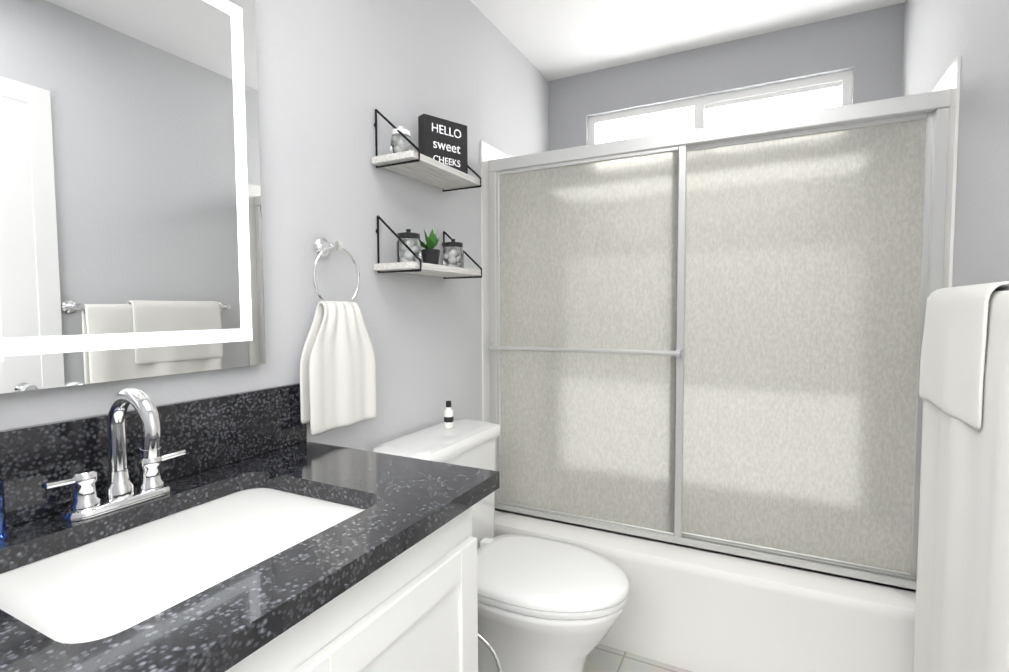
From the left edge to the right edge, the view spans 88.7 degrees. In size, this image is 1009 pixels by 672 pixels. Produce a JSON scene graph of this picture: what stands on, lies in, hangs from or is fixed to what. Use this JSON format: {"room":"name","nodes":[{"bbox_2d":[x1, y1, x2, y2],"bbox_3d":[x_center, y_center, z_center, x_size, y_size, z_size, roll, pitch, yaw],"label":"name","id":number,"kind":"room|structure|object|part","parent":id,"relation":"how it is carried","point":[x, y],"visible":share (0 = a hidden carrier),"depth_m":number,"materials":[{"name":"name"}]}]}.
{"room":"bathroom","nodes":[
{"label":"bathroom","id":0,"kind":"room"},
{"bbox_2d":[0,0,548,450],"bbox_3d":[-0.518,-0.054,1.449,0.120,2.450,3.340,1,3,27],"label":"wall","id":1,"kind":"structure","parent":0,"point":[332,75],"depth_m":1.54,"materials":[{"name":"grey paint"}]},
{"bbox_2d":[0,0,265,393],"bbox_3d":[-0.725,-0.336,0.865,0.027,0.835,0.700,1,3,27],"label":"led mirror","id":2,"kind":"object","parent":1,"relation":"attached to","point":[130,220],"visible":1,"depth_m":0.93,"materials":[{"name":"white mirror"}]},
{"bbox_2d":[0,383,306,527],"bbox_3d":[-0.735,0.217,0.875,0.020,0.150,0.985,1,3,27],"label":"backsplash","id":3,"kind":"structure","parent":1,"relation":"attached to","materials":[{"name":"stone"}]},
{"bbox_2d":[300,236,375,434],"bbox_3d":[-0.448,-0.013,1.360,0.082,0.500,0.234,1,3,27],"label":"towel ring","id":4,"kind":"object","parent":1,"relation":"attached to","point":[337,376],"visible":1,"depth_m":1.33,"materials":[{"name":"white fabric"}]},
{"bbox_2d":[300,301,375,434],"bbox_3d":[-0.431,0.073,1.355,0.045,0.332,0.237,1,3,27],"label":"towel","id":5,"kind":"object","parent":4,"relation":"hanging from","point":[338,366],"depth_m":1.33,"materials":[{"name":"white fabric"}]},
{"bbox_2d":[372,109,482,191],"bbox_3d":[-0.234,-0.612,1.667,0.162,0.203,0.406,1,3,27],"label":"shelf","id":6,"kind":"object","parent":1,"relation":"attached to","point":[439,159],"visible":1,"depth_m":1.67,"materials":[{"name":"white wood"}]},
{"bbox_3d":[-0.308,-0.608,1.531,0.055,0.030,0.054,1,3,27],"label":"votive lid","id":7,"kind":"part","parent":6,"relation":"part of","materials":[{"name":"white plastic"}]},
{"bbox_3d":[-0.307,-0.562,1.533,0.060,0.062,0.059,1,3,27],"label":"votive glass","id":8,"kind":"part","parent":6,"relation":"part of","materials":[{"name":"white"}]},
{"bbox_2d":[374,215,483,278],"bbox_3d":[-0.232,-0.284,1.684,0.162,0.175,0.406,1,3,27],"label":"shelf","id":9,"kind":"object","parent":1,"relation":"attached to","point":[409,244],"visible":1,"depth_m":1.63,"materials":[{"name":"white wood"}]},
{"bbox_2d":[396,229,420,261],"bbox_3d":[-0.292,-0.271,1.575,0.074,0.112,0.073,1,3,27],"label":"jar","id":10,"kind":"object","parent":9,"relation":"on","point":[411,239],"depth_m":1.54,"materials":[{"name":"clear glass"}]},
{"bbox_2d":[419,229,439,264],"bbox_3d":[-0.254,-0.288,1.683,0.097,0.127,0.113,1,3,27],"label":"plant","id":11,"kind":"object","parent":9,"relation":"on","point":[430,255],"depth_m":1.66,"materials":[{"name":"green plant"}]},
{"bbox_2d":[443,239,463,267],"bbox_3d":[-0.179,-0.283,1.797,0.074,0.112,0.073,1,3,27],"label":"jar","id":12,"kind":"object","parent":9,"relation":"on","point":[453,253],"depth_m":1.77,"materials":[{"name":"clear glass"}]},
{"bbox_2d":[480,141,508,421],"bbox_3d":[0.074,-0.013,2.470,0.008,1.605,0.731,1,3,27],"label":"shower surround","id":13,"kind":"structure","parent":1,"relation":"attached to","point":[488,152],"depth_m":2.15,"materials":[{"name":"white plastic"}]},
{"bbox_2d":[489,112,933,577],"bbox_3d":[0.607,0.034,1.854,1.470,1.435,0.097,1,3,27],"label":"shower door","id":14,"kind":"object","parent":1,"relation":"attached to","point":[720,341],"visible":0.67,"depth_m":1.80,"materials":[{"name":"grey glass"}]},
{"bbox_3d":[0.290,0.028,2.002,0.770,1.435,0.072,1,3,27],"label":"frame","id":15,"kind":"part","parent":14,"relation":"part of","materials":[{"name":"silver metal"}]},
{"bbox_3d":[0.302,0.027,2.026,0.726,1.391,0.006,1,3,27],"label":"glass","id":16,"kind":"part","parent":14,"relation":"part of","materials":[{"name":"grey glass"}]},
{"bbox_3d":[0.946,0.039,1.726,0.706,1.391,0.006,1,3,27],"label":"glass","id":17,"kind":"part","parent":14,"relation":"part of","materials":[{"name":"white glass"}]},
{"bbox_3d":[0.946,0.039,1.726,0.750,1.435,0.018,1,3,27],"label":"frame","id":18,"kind":"part","parent":14,"relation":"part of","materials":[{"name":"silver metal"}]},
{"bbox_2d":[583,644,691,671],"bbox_3d":[0.264,1.230,1.232,2.720,0.100,3.900,1,3,27],"label":"floor","id":19,"kind":"structure","parent":0,"point":[601,658],"depth_m":1.81,"materials":[{"name":"tile"}]},
{"bbox_2d":[0,383,499,671],"bbox_3d":[-0.487,0.648,0.772,0.572,1.115,0.985,1,3,27],"label":"bathroom vanity","id":20,"kind":"object","parent":19,"relation":"on","point":[251,531],"visible":1,"depth_m":0.82,"materials":[{"name":"white"}]},
{"bbox_2d":[0,480,6,543],"bbox_3d":[-0.754,0.216,0.728,0.070,0.167,0.060,1,3,27],"label":"soap dispenser","id":21,"kind":"object","parent":20,"relation":"on","point":[3,536],"visible":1,"depth_m":0.74,"materials":[{"name":"blue"}]},
{"bbox_2d":[41,388,185,521],"bbox_3d":[-0.629,0.189,0.869,0.148,0.205,0.217,1,3,27],"label":"faucet","id":22,"kind":"object","parent":20,"relation":"on","point":[118,465],"depth_m":0.88,"materials":[{"name":"silver metal"}]},
{"bbox_2d":[372,419,629,671],"bbox_3d":[0.007,0.743,1.560,0.720,0.838,0.542,1,3,27],"label":"toilet","id":23,"kind":"object","parent":19,"relation":"on","point":[548,605],"visible":0.5,"depth_m":1.46,"materials":[{"name":"white ceramic"}]},
{"bbox_3d":[-0.183,0.577,1.684,0.252,0.517,0.480,1,3,27],"label":"tank","id":24,"kind":"part","parent":23,"relation":"part of","materials":[{"name":"white ceramic"}]},
{"bbox_2d":[444,401,453,428],"bbox_3d":[-0.190,0.267,1.754,0.033,0.093,0.033,1,3,27],"label":"bottle","id":25,"kind":"object","parent":23,"relation":"on","point":[448,417],"visible":1,"depth_m":1.74,"materials":[{"name":"white plastic"}]},
{"bbox_3d":[0.110,0.948,1.554,0.502,0.429,0.366,1,3,27],"label":"bowl","id":26,"kind":"part","parent":23,"relation":"part of","materials":[{"name":"white ceramic"}]},
{"bbox_3d":[0.117,0.705,1.537,0.506,0.054,0.380,1,3,27],"label":"seat lid","id":27,"kind":"part","parent":23,"relation":"part of","materials":[{"name":"white plastic"}]},
{"bbox_2d":[494,511,915,671],"bbox_3d":[0.740,0.941,2.152,1.514,0.374,0.797,1,3,27],"label":"bathtub","id":28,"kind":"object","parent":19,"relation":"on","point":[692,610],"visible":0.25,"depth_m":1.70,"materials":[{"name":"white ceramic"}]},
{"bbox_2d":[488,89,949,592],"bbox_3d":[0.620,0.022,1.878,1.514,1.489,0.060,1,3,27],"label":"shower door frame","id":29,"kind":"structure","parent":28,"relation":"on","point":[937,103],"depth_m":1.72,"materials":[{"name":"silver metal"}]},
{"bbox_2d":[470,0,905,80],"bbox_3d":[0.205,-1.322,1.010,1.760,0.120,3.340,1,3,27],"label":"ceiling","id":30,"kind":"structure","parent":0,"point":[550,40],"depth_m":2.19,"materials":[{"name":"white paint"}]},
{"bbox_2d":[549,2,904,150],"bbox_3d":[0.944,-0.117,2.508,1.520,2.450,0.120,1,3,27],"label":"wall","id":31,"kind":"structure","parent":0,"point":[866,47],"depth_m":2.31,"materials":[{"name":"grey paint"}]},
{"bbox_2d":[588,70,852,144],"bbox_3d":[0.960,-0.974,2.451,1.147,0.306,0.066,1,3,27],"label":"window","id":32,"kind":"structure","parent":31,"relation":"in","point":[666,123],"depth_m":2.41,"materials":[{"name":"white glass"}]},
{"bbox_2d":[902,0,1008,286],"bbox_3d":[0.942,-0.023,0.704,0.120,2.450,3.340,1,3,27],"label":"wall","id":33,"kind":"structure","parent":0,"point":[940,36],"depth_m":1.31,"materials":[{"name":"grey paint"}]},
{"bbox_2d":[932,56,960,287],"bbox_3d":[1.420,0.016,1.783,0.008,1.605,0.731,1,3,27],"label":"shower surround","id":34,"kind":"structure","parent":33,"relation":"attached to","point":[950,79],"depth_m":1.45,"materials":[{"name":"white plastic"}]},
{"bbox_2d":[913,281,1008,671],"bbox_3d":[0.983,0.417,1.067,0.114,1.047,0.687,1,3,27],"label":"towel","id":35,"kind":"object","parent":33,"relation":"attached to","point":[962,608],"visible":1,"depth_m":1.03,"materials":[{"name":"white fabric"}]}
]}

